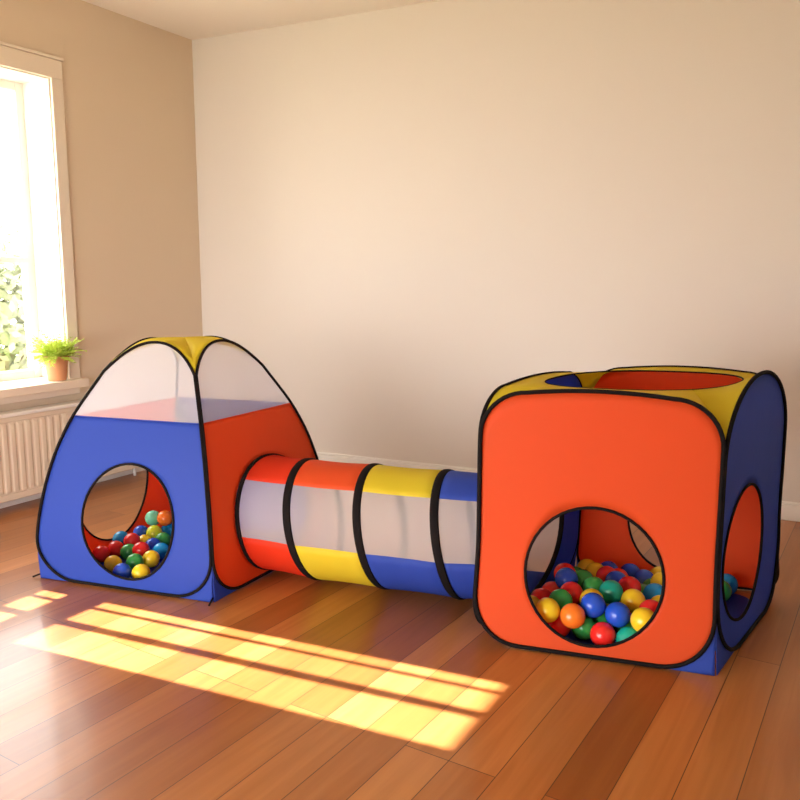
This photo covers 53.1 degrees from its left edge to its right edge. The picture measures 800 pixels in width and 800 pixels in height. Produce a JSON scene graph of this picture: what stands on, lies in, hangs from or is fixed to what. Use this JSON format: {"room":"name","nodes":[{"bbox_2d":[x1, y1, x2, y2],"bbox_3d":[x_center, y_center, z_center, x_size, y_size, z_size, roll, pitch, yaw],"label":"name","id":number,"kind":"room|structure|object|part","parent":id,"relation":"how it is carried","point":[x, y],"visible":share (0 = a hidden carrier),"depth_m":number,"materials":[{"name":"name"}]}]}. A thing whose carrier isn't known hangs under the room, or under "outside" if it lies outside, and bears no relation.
{"room":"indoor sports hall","nodes":[
{"label":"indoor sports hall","id":0,"kind":"room"},
{"bbox_2d":[43,355,68,380],"bbox_3d":[-1.764,-0.165,4.110,0.126,0.126,0.126,0,9,0],"label":"pot","id":1,"kind":"object","parent":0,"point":[59,372],"depth_m":4.07,"materials":[{"name":"brown ceramic"}]},
{"bbox_2d":[0,0,202,411],"bbox_3d":[-2.526,-0.608,2.994,0.280,2.515,5.280,5,10,29],"label":"wall","id":2,"kind":"structure","parent":0,"point":[128,86],"depth_m":4.40,"materials":[{"name":"beige paint"}]},
{"bbox_2d":[0,41,88,404],"bbox_3d":[-2.003,-0.820,3.773,0.340,1.687,0.936,5,10,29],"label":"window","id":3,"kind":"structure","parent":2,"relation":"in","point":[33,138],"depth_m":4.09,"materials":[{"name":"white paint"}]},
{"bbox_3d":[-1.975,-0.044,3.874,0.277,0.041,0.910,5,10,29],"label":"sill","id":4,"kind":"part","parent":3,"relation":"part of","materials":[{"name":"beige paint"}]},
{"bbox_2d":[25,330,86,380],"bbox_3d":[-1.763,-0.226,4.078,0.294,0.256,0.280,0,9,0],"label":"potted fern","id":5,"kind":"object","parent":3,"relation":"on","point":[55,355],"visible":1,"depth_m":4.06,"materials":[{"name":"green plant"}]},
{"bbox_2d":[0,399,138,502],"bbox_3d":[-1.770,0.261,4.077,0.105,0.474,1.112,5,10,29],"label":"radiator","id":6,"kind":"object","parent":2,"relation":"attached to","point":[29,437],"visible":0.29,"depth_m":3.91,"materials":[{"name":"beige metal"}]},
{"bbox_2d":[0,467,144,508],"bbox_3d":[-2.471,0.622,2.973,0.016,0.088,4.980,5,10,29],"label":"baseboard","id":7,"kind":"structure","parent":2,"relation":"attached to","point":[36,496],"depth_m":4.07,"materials":[{"name":"white paint"}]},
{"bbox_2d":[82,0,437,39],"bbox_3d":[-0.287,-1.777,1.800,5.168,0.150,5.732,5,10,29],"label":"ceiling","id":8,"kind":"structure","parent":0,"point":[190,19],"depth_m":4.25,"materials":[{"name":"white paint"}]},
{"bbox_2d":[0,470,799,799],"bbox_3d":[-0.287,0.814,2.189,5.168,0.060,5.732,5,10,29],"label":"floor","id":9,"kind":"structure","parent":0,"point":[286,686],"depth_m":2.11,"materials":[{"name":"brown wood"}]},
{"bbox_2d":[32,336,318,605],"bbox_3d":[-0.824,0.195,3.125,0.884,0.883,0.773,3,9,20],"label":"tent","id":10,"kind":"object","parent":9,"relation":"on","point":[194,412],"visible":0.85,"depth_m":2.89,"materials":[{"name":"blue fabric"}]},
{"bbox_2d":[92,545,109,562],"bbox_3d":[-1.173,0.604,3.139,0.066,0.066,0.066,3,9,19],"label":"ball","id":11,"kind":"object","parent":10,"relation":"on","point":[101,553],"visible":0.77,"depth_m":3.12,"materials":[{"name":"red plastic"}]},
{"bbox_2d":[104,555,121,571],"bbox_3d":[-1.086,0.621,3.028,0.066,0.066,0.066,5,10,28],"label":"ball","id":12,"kind":"object","parent":10,"relation":"on","point":[110,562],"visible":0.66,"depth_m":3.00,"materials":[{"name":"yellow plastic"}]},
{"bbox_2d":[108,541,123,556],"bbox_3d":[-1.135,0.596,3.196,0.066,0.066,0.066,4,10,28],"label":"ball","id":13,"kind":"object","parent":10,"relation":"on","point":[114,547],"visible":0.7,"depth_m":3.17,"materials":[{"name":"red plastic"}]},
{"bbox_2d":[112,531,127,543],"bbox_3d":[-1.135,0.566,3.255,0.066,0.066,0.066,4,10,27],"label":"ball","id":14,"kind":"object","parent":10,"relation":"on","point":[118,536],"visible":0.59,"depth_m":3.23,"materials":[{"name":"blue plastic"}]},
{"bbox_2d":[113,563,130,577],"bbox_3d":[-1.023,0.633,2.945,0.066,0.066,0.066,4,10,27],"label":"ball","id":15,"kind":"object","parent":10,"relation":"on","point":[121,569],"visible":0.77,"depth_m":2.92,"materials":[{"name":"blue plastic"}]},
{"bbox_3d":[-0.991,0.375,2.850,0.697,0.597,0.292,0,9,0],"label":"panel","id":16,"kind":"part","parent":10,"relation":"part of","materials":[{"name":"blue fabric"}]},
{"bbox_2d":[120,543,133,559],"bbox_3d":[-1.071,0.601,3.163,0.066,0.066,0.066,4,9,23],"label":"ball","id":17,"kind":"object","parent":10,"relation":"on","point":[126,550],"visible":0.62,"depth_m":3.14,"materials":[{"name":"green plastic"}]},
{"bbox_3d":[-1.130,0.316,3.241,0.100,0.597,0.735,4,10,27],"label":"panel","id":18,"kind":"part","parent":10,"relation":"part of","materials":[{"name":"orange fabric"}]},
{"bbox_2d":[123,533,140,544],"bbox_3d":[-1.079,0.568,3.220,0.066,0.066,0.066,4,9,26],"label":"ball","id":19,"kind":"object","parent":10,"relation":"in","point":[132,538],"visible":0.62,"depth_m":3.20,"materials":[{"name":"red plastic"}]},
{"bbox_2d":[126,553,143,570],"bbox_3d":[-1.007,0.616,3.038,0.066,0.066,0.066,4,9,23],"label":"ball","id":20,"kind":"object","parent":10,"relation":"on","point":[134,559],"visible":0.7,"depth_m":3.02,"materials":[{"name":"green plastic"}]},
{"bbox_2d":[133,525,147,535],"bbox_3d":[-1.085,0.558,3.352,0.066,0.066,0.065,5,10,30],"label":"ball","id":21,"kind":"object","parent":10,"relation":"on","point":[140,530],"visible":0.52,"depth_m":3.33,"materials":[{"name":"blue plastic"}]},
{"bbox_2d":[132,564,149,577],"bbox_3d":[-0.950,0.635,2.935,0.066,0.066,0.066,-2,9,-15],"label":"ball","id":22,"kind":"object","parent":10,"relation":"on","point":[140,570],"visible":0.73,"depth_m":2.91,"materials":[{"name":"yellow plastic"}]},
{"bbox_2d":[132,542,149,556],"bbox_3d":[-1.014,0.588,3.132,0.066,0.066,0.066,-2,9,-15],"label":"ball","id":23,"kind":"object","parent":10,"relation":"on","point":[140,548],"visible":0.8,"depth_m":3.11,"materials":[{"name":"red plastic"}]},
{"bbox_2d":[139,534,150,542],"bbox_3d":[-1.046,0.584,3.275,0.066,0.066,0.066,5,10,28],"label":"ball","id":24,"kind":"object","parent":10,"relation":"on","point":[143,538],"visible":0.23,"depth_m":3.25,"materials":[{"name":"yellow plastic"}]},
{"bbox_2d":[143,550,159,566],"bbox_3d":[-0.960,0.612,3.085,0.066,0.066,0.066,-2,10,-15],"label":"ball","id":25,"kind":"object","parent":10,"relation":"on","point":[151,558],"visible":0.94,"depth_m":3.06,"materials":[{"name":"yellow plastic"}]},
{"bbox_2d":[145,510,158,525],"bbox_3d":[-1.052,0.503,3.409,0.066,0.066,0.066,2,9,16],"label":"ball","id":26,"kind":"object","parent":10,"relation":"in","point":[151,516],"visible":0.83,"depth_m":3.38,"materials":[{"name":"green plastic"}]},
{"bbox_2d":[146,538,160,549],"bbox_3d":[-0.997,0.590,3.230,0.066,0.066,0.066,4,9,26],"label":"ball","id":27,"kind":"object","parent":10,"relation":"on","point":[151,542],"visible":0.48,"depth_m":3.21,"materials":[{"name":"blue plastic"}]},
{"bbox_2d":[146,525,161,537],"bbox_3d":[-1.023,0.554,3.330,0.066,0.066,0.066,4,9,23],"label":"ball","id":28,"kind":"object","parent":10,"relation":"in","point":[153,530],"visible":0.65,"depth_m":3.31,"materials":[{"name":"yellow plastic"}]},
{"bbox_2d":[153,543,168,558],"bbox_3d":[-0.948,0.599,3.173,0.066,0.066,0.066,4,9,25],"label":"ball","id":29,"kind":"object","parent":10,"relation":"on","point":[161,548],"visible":0.59,"depth_m":3.15,"materials":[{"name":"blue plastic"}]},
{"bbox_2d":[155,532,170,545],"bbox_3d":[-0.975,0.576,3.291,0.066,0.066,0.066,1,9,9],"label":"ball","id":30,"kind":"object","parent":10,"relation":"on","point":[163,537],"visible":0.66,"depth_m":3.27,"materials":[{"name":"green plastic"}]},
{"bbox_2d":[161,524,171,535],"bbox_3d":[-0.994,0.561,3.426,0.066,0.066,0.066,4,9,25],"label":"ball","id":31,"kind":"object","parent":10,"relation":"on","point":[168,529],"visible":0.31,"depth_m":3.40,"materials":[{"name":"blue plastic"}]},
{"bbox_2d":[157,510,171,525],"bbox_3d":[-0.993,0.499,3.381,0.066,0.066,0.066,5,10,31],"label":"ball","id":32,"kind":"object","parent":31,"relation":"on","point":[164,518],"visible":0.84,"depth_m":3.36,"materials":[{"name":"orange plastic"}]},
{"bbox_3d":[-0.518,0.344,3.052,0.100,0.597,0.735,4,10,27],"label":"panel","id":33,"kind":"part","parent":10,"relation":"part of","materials":[{"name":"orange fabric"}]},
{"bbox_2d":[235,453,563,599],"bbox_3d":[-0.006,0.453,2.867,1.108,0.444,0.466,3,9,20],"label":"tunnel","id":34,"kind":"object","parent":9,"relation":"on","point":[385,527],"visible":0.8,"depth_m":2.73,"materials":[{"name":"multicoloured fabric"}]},
{"bbox_3d":[-0.392,0.562,2.976,0.234,0.188,0.372,4,10,26],"label":"panel","id":35,"kind":"part","parent":34,"relation":"part of","materials":[{"name":"red fabric"}]},
{"bbox_3d":[-0.426,0.244,2.991,0.206,0.060,0.303,4,9,23],"label":"panel","id":36,"kind":"part","parent":34,"relation":"part of","materials":[{"name":"red fabric"}]},
{"bbox_3d":[-0.223,0.258,2.907,0.274,0.060,0.291,3,9,19],"label":"panel","id":37,"kind":"part","parent":34,"relation":"part of","materials":[{"name":"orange fabric"}]},
{"bbox_3d":[-0.178,0.576,2.899,0.298,0.184,0.355,3,9,19],"label":"panel","id":38,"kind":"part","parent":34,"relation":"part of","materials":[{"name":"yellow fabric"}]},
{"bbox_3d":[0.030,0.271,2.820,0.284,0.060,0.291,3,9,19],"label":"panel","id":39,"kind":"part","parent":34,"relation":"part of","materials":[{"name":"yellow fabric"}]},
{"bbox_3d":[0.074,0.589,2.811,0.308,0.184,0.355,3,9,19],"label":"panel","id":40,"kind":"part","parent":34,"relation":"part of","materials":[{"name":"blue fabric"}]},
{"bbox_3d":[0.328,0.285,2.722,0.369,0.060,0.291,3,9,17],"label":"panel","id":41,"kind":"part","parent":34,"relation":"part of","materials":[{"name":"blue fabric"}]},
{"bbox_3d":[0.330,0.599,2.728,0.273,0.188,0.389,4,9,23],"label":"panel","id":42,"kind":"part","parent":34,"relation":"part of","materials":[{"name":"blue fabric"}]},
{"bbox_2d":[473,365,786,675],"bbox_3d":[0.779,0.305,2.589,0.685,0.824,0.982,7,11,37],"label":"cube","id":43,"kind":"object","parent":9,"relation":"on","point":[693,457],"visible":0.94,"depth_m":2.32,"materials":[{"name":"orange fabric"}]},
{"bbox_2d":[531,595,538,605],"bbox_3d":[0.427,0.677,2.618,0.076,0.076,0.076,3,9,17],"label":"ball","id":44,"kind":"object","parent":43,"relation":"in","point":[535,599],"visible":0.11,"depth_m":2.60,"materials":[{"name":"yellow plastic"}]},
{"bbox_2d":[531,588,550,599],"bbox_3d":[0.474,0.668,2.679,0.076,0.076,0.076,4,9,24],"label":"ball","id":45,"kind":"object","parent":43,"relation":"in","point":[540,593],"visible":0.26,"depth_m":2.66,"materials":[{"name":"red plastic"}]},
{"bbox_2d":[536,597,559,622],"bbox_3d":[0.451,0.642,2.445,0.076,0.076,0.076,1,9,9],"label":"ball","id":46,"kind":"object","parent":43,"relation":"in","point":[548,608],"visible":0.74,"depth_m":2.42,"materials":[{"name":"yellow plastic"}]},
{"bbox_2d":[542,581,559,592],"bbox_3d":[0.521,0.659,2.739,0.076,0.076,0.076,4,10,27],"label":"ball","id":47,"kind":"object","parent":43,"relation":"in","point":[551,586],"visible":0.28,"depth_m":2.72,"materials":[{"name":"red plastic"}]},
{"bbox_2d":[548,615,570,635],"bbox_3d":[0.492,0.697,2.479,0.076,0.076,0.076,4,10,27],"label":"ball","id":48,"kind":"object","parent":43,"relation":"on","point":[557,625],"visible":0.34,"depth_m":2.44,"materials":[{"name":"red plastic"}]},
{"bbox_2d":[549,589,572,610],"bbox_3d":[0.506,0.633,2.519,0.076,0.076,0.076,3,9,19],"label":"ball","id":49,"kind":"object","parent":43,"relation":"in","point":[562,597],"visible":0.58,"depth_m":2.49,"materials":[{"name":"green plastic"}]},
{"bbox_3d":[0.451,0.305,2.694,0.020,0.782,0.723,6,11,37],"label":"panel","id":50,"kind":"part","parent":43,"relation":"part of","materials":[{"name":"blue fabric"}]},
{"bbox_2d":[554,563,574,577],"bbox_3d":[0.567,0.598,2.749,0.076,0.076,0.076,5,10,30],"label":"ball","id":51,"kind":"object","parent":43,"relation":"in","point":[561,565],"visible":0.41,"depth_m":2.73,"materials":[{"name":"red plastic"}]},
{"bbox_2d":[555,567,577,587],"bbox_3d":[0.551,0.593,2.649,0.076,0.076,0.076,3,9,22],"label":"ball","id":52,"kind":"object","parent":43,"relation":"in","point":[563,575],"visible":0.7,"depth_m":2.62,"materials":[{"name":"blue plastic"}]},
{"bbox_2d":[560,581,582,603],"bbox_3d":[0.552,0.624,2.579,0.076,0.076,0.076,5,10,30],"label":"ball","id":53,"kind":"object","parent":43,"relation":"in","point":[573,588],"visible":0.48,"depth_m":2.55,"materials":[{"name":"red plastic"}]},
{"bbox_2d":[560,603,584,628],"bbox_3d":[0.523,0.654,2.423,0.076,0.076,0.076,3,9,18],"label":"ball","id":54,"kind":"object","parent":43,"relation":"in","point":[572,615],"visible":1,"depth_m":2.40,"materials":[{"name":"orange plastic"}]},
{"bbox_2d":[572,615,595,639],"bbox_3d":[0.567,0.700,2.465,0.076,0.076,0.076,4,9,25],"label":"ball","id":55,"kind":"object","parent":43,"relation":"on","point":[583,632],"visible":0.57,"depth_m":2.44,"materials":[{"name":"green plastic"}]},
{"bbox_2d":[580,592,605,617],"bbox_3d":[0.591,0.628,2.449,0.076,0.076,0.076,6,10,33],"label":"ball","id":56,"kind":"object","parent":55,"relation":"on","point":[593,604],"visible":0.96,"depth_m":2.42,"materials":[{"name":"blue plastic"}]},
{"bbox_2d":[575,569,592,586],"bbox_3d":[0.614,0.607,2.689,0.076,0.076,0.076,3,9,22],"label":"ball","id":57,"kind":"object","parent":43,"relation":"in","point":[582,574],"visible":0.23,"depth_m":2.66,"materials":[{"name":"green plastic"}]},
{"bbox_2d":[577,559,593,568],"bbox_3d":[0.693,0.626,2.961,0.076,0.076,0.076,3,9,19],"label":"ball","id":58,"kind":"object","parent":43,"relation":"in","point":[584,563],"visible":0.19,"depth_m":2.94,"materials":[{"name":"yellow plastic"}]},
{"bbox_2d":[579,588,602,601],"bbox_3d":[0.605,0.633,2.524,0.076,0.076,0.076,4,9,24],"label":"ball","id":59,"kind":"object","parent":43,"relation":"in","point":[590,590],"visible":0.24,"depth_m":2.52,"materials":[{"name":"yellow plastic"}]},
{"bbox_2d":[582,576,602,590],"bbox_3d":[0.633,0.615,2.616,0.076,0.076,0.076,4,9,24],"label":"ball","id":60,"kind":"object","parent":43,"relation":"in","point":[593,582],"visible":0.44,"depth_m":2.59,"materials":[{"name":"green plastic"}]},
{"bbox_2d":[585,562,602,575],"bbox_3d":[0.705,0.624,2.885,0.076,0.076,0.076,5,10,30],"label":"ball","id":61,"kind":"object","parent":43,"relation":"on","point":[593,567],"visible":0.37,"depth_m":2.86,"materials":[{"name":"yellow plastic"}]},
{"bbox_3d":[0.556,0.363,2.302,0.682,0.782,0.021,3,9,18],"label":"panel","id":62,"kind":"part","parent":43,"relation":"part of","materials":[{"name":"orange fabric"}]},
{"bbox_2d":[590,622,615,644],"bbox_3d":[0.609,0.705,2.402,0.076,0.076,0.076,5,10,30],"label":"ball","id":63,"kind":"object","parent":43,"relation":"on","point":[601,633],"visible":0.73,"depth_m":2.38,"materials":[{"name":"red plastic"}]},
{"bbox_2d":[593,611,615,629],"bbox_3d":[0.637,0.696,2.495,0.076,0.076,0.076,4,9,23],"label":"ball","id":64,"kind":"object","parent":43,"relation":"on","point":[601,618],"visible":0.13,"depth_m":2.47,"materials":[{"name":"green plastic"}]},
{"bbox_2d":[596,566,615,581],"bbox_3d":[0.727,0.622,2.812,0.076,0.076,0.076,5,10,28],"label":"ball","id":65,"kind":"object","parent":43,"relation":"in","point":[602,572],"visible":0.32,"depth_m":2.79,"materials":[{"name":"red plastic"}]},
{"bbox_2d":[601,561,617,568],"bbox_3d":[0.765,0.629,2.937,0.076,0.076,0.076,4,10,27],"label":"ball","id":66,"kind":"object","parent":43,"relation":"on","point":[605,563],"visible":0.18,"depth_m":2.92,"materials":[{"name":"blue plastic"}]},
{"bbox_2d":[605,571,624,581],"bbox_3d":[0.740,0.623,2.737,0.076,0.076,0.076,4,10,27],"label":"ball","id":67,"kind":"object","parent":43,"relation":"in","point":[613,575],"visible":0.36,"depth_m":2.72,"materials":[{"name":"blue plastic"}]},
{"bbox_2d":[605,602,630,627],"bbox_3d":[0.658,0.648,2.418,0.076,0.076,0.076,5,10,28],"label":"ball","id":68,"kind":"object","parent":43,"relation":"in","point":[617,614],"visible":0.99,"depth_m":2.39,"materials":[{"name":"blue plastic"}]},
{"bbox_2d":[615,568,628,575],"bbox_3d":[0.781,0.640,2.863,0.076,0.076,0.076,3,9,22],"label":"ball","id":69,"kind":"object","parent":43,"relation":"on","point":[624,572],"visible":0.26,"depth_m":2.85,"materials":[{"name":"red plastic"}]},
{"bbox_2d":[616,621,631,631],"bbox_3d":[0.701,0.702,2.452,0.075,0.076,0.076,3,9,22],"label":"ball","id":70,"kind":"object","parent":43,"relation":"on","point":[629,623],"visible":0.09,"depth_m":2.43,"materials":[{"name":"green plastic"}]},
{"bbox_2d":[616,626,636,641],"bbox_3d":[0.681,0.713,2.380,0.076,0.076,0.075,4,9,24],"label":"ball","id":71,"kind":"object","parent":43,"relation":"on","point":[623,633],"visible":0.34,"depth_m":2.36,"materials":[{"name":"teal plastic"}]},
{"bbox_2d":[618,576,640,592],"bbox_3d":[0.752,0.616,2.622,0.076,0.076,0.076,2,9,16],"label":"ball","id":72,"kind":"object","parent":43,"relation":"in","point":[627,582],"visible":0.59,"depth_m":2.60,"materials":[{"name":"red plastic"}]},
{"bbox_2d":[621,563,639,576],"bbox_3d":[0.838,0.633,2.914,0.076,0.076,0.076,4,9,26],"label":"ball","id":73,"kind":"object","parent":43,"relation":"on","point":[631,569],"visible":0.38,"depth_m":2.89,"materials":[{"name":"blue plastic"}]},
{"bbox_2d":[630,607,653,630],"bbox_3d":[0.718,0.650,2.358,0.075,0.076,0.076,4,9,25],"label":"ball","id":74,"kind":"object","parent":43,"relation":"in","point":[640,616],"visible":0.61,"depth_m":2.34,"materials":[{"name":"yellow plastic"}]},
{"bbox_2d":[633,569,652,583],"bbox_3d":[0.868,0.640,2.844,0.076,0.076,0.076,4,9,26],"label":"ball","id":75,"kind":"object","parent":43,"relation":"on","point":[641,575],"visible":0.41,"depth_m":2.82,"materials":[{"name":"blue plastic"}]},
{"bbox_2d":[640,583,646,592],"bbox_3d":[0.819,0.662,2.718,0.076,0.076,0.076,4,10,27],"label":"ball","id":76,"kind":"object","parent":43,"relation":"on","point":[643,586],"visible":0.16,"depth_m":2.70,"materials":[{"name":"green plastic"}]},
{"bbox_2d":[643,578,650,584],"bbox_3d":[0.875,0.654,2.769,0.076,0.076,0.076,-2,9,-14],"label":"ball","id":77,"kind":"object","parent":43,"relation":"on","point":[647,581],"visible":0.09,"depth_m":2.76,"materials":[{"name":"green plastic"}]},
{"bbox_2d":[639,599,657,611],"bbox_3d":[0.765,0.646,2.436,0.076,0.076,0.076,5,10,28],"label":"ball","id":78,"kind":"object","parent":43,"relation":"in","point":[651,604],"visible":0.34,"depth_m":2.42,"materials":[{"name":"red plastic"}]},
{"bbox_2d":[643,583,661,599],"bbox_3d":[0.827,0.633,2.596,0.076,0.076,0.076,4,9,22],"label":"ball","id":79,"kind":"object","parent":43,"relation":"in","point":[651,590],"visible":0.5,"depth_m":2.58,"materials":[{"name":"blue plastic"}]},
{"bbox_2d":[650,566,660,574],"bbox_3d":[0.936,0.637,2.882,0.076,0.076,0.076,4,9,24],"label":"ball","id":80,"kind":"object","parent":43,"relation":"on","point":[654,570],"visible":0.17,"depth_m":2.87,"materials":[{"name":"yellow plastic"}]},
{"bbox_2d":[651,595,659,601],"bbox_3d":[0.823,0.653,2.522,0.076,0.076,0.076,3,9,20],"label":"ball","id":81,"kind":"object","parent":43,"relation":"in","point":[657,597],"visible":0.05,"depth_m":2.51,"materials":[{"name":"yellow plastic"}]},
{"bbox_2d":[650,572,661,584],"bbox_3d":[0.885,0.619,2.702,0.076,0.076,0.075,2,9,15],"label":"ball","id":82,"kind":"object","parent":43,"relation":"in","point":[657,577],"visible":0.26,"depth_m":2.69,"materials":[{"name":"yellow plastic"}]},
{"bbox_3d":[0.999,0.274,2.873,0.692,0.789,0.021,3,9,18],"label":"panel","id":83,"kind":"part","parent":43,"relation":"part of","materials":[{"name":"orange fabric"}]},
{"bbox_2d":[724,581,731,600],"bbox_3d":[1.102,0.657,2.753,0.076,0.076,0.076,4,9,23],"label":"ball","id":84,"kind":"object","parent":43,"relation":"on","point":[728,590],"visible":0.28,"depth_m":2.72,"materials":[{"name":"green plastic"}]},
{"bbox_2d":[724,573,737,593],"bbox_3d":[1.148,0.648,2.813,0.076,0.076,0.076,1,9,9],"label":"ball","id":85,"kind":"object","parent":43,"relation":"on","point":[732,581],"visible":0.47,"depth_m":2.79,"materials":[{"name":"blue plastic"}]},
{"bbox_3d":[1.101,0.321,2.479,0.020,0.814,0.718,6,11,37],"label":"panel","id":86,"kind":"part","parent":43,"relation":"part of","materials":[{"name":"blue fabric"}]},
{"label":"ball","id":87,"kind":"object","parent":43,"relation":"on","visible":0},
{"bbox_2d":[599,580,622,603],"bbox_3d":[0.673,0.612,2.551,0.076,0.076,0.076,6,10,33],"label":"ball","id":88,"kind":"object","parent":87,"relation":"on","point":[611,590],"visible":0.89,"depth_m":2.52,"materials":[{"name":"teal plastic"}]},
{"bbox_3d":[0.766,0.696,2.494,0.076,0.076,0.076,-2,26,41],"label":"ball","id":89,"kind":"object","parent":43,"relation":"in","visible":0},
{"bbox_2d":[621,589,645,612],"bbox_3d":[0.729,0.629,2.502,0.076,0.076,0.076,4,9,24],"label":"ball","id":90,"kind":"object","parent":89,"relation":"on","point":[632,598],"visible":0.67,"depth_m":2.48,"materials":[{"name":"yellow plastic"}]},
{"bbox_2d":[192,0,799,502],"bbox_3d":[1.014,-0.760,4.005,4.900,2.515,0.200,4,9,25],"label":"wall","id":91,"kind":"structure","parent":0,"point":[409,214],"depth_m":4.12,"materials":[{"name":"beige paint"}]},
{"bbox_2d":[316,451,799,521],"bbox_3d":[0.877,0.448,4.130,4.700,0.088,0.016,4,9,25],"label":"baseboard","id":92,"kind":"structure","parent":91,"relation":"attached to","point":[790,511],"depth_m":4.50,"materials":[{"name":"white paint"}]},
{"label":"outside","id":93,"kind":"structure","parent":0,"visible":0},
{"bbox_3d":[-7.500,0.890,5.189,13.000,0.100,22.000,0,9,0],"label":"ground","id":94,"kind":"structure","parent":93,"visible":0},
{"bbox_2d":[0,223,27,371],"bbox_3d":[-3.366,-0.511,7.116,1.709,2.103,1.632,0,9,0],"label":"shrub","id":95,"kind":"object","parent":94,"relation":"on","point":[12,336],"visible":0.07,"depth_m":6.72,"materials":[{"name":"green plant"}]}
]}

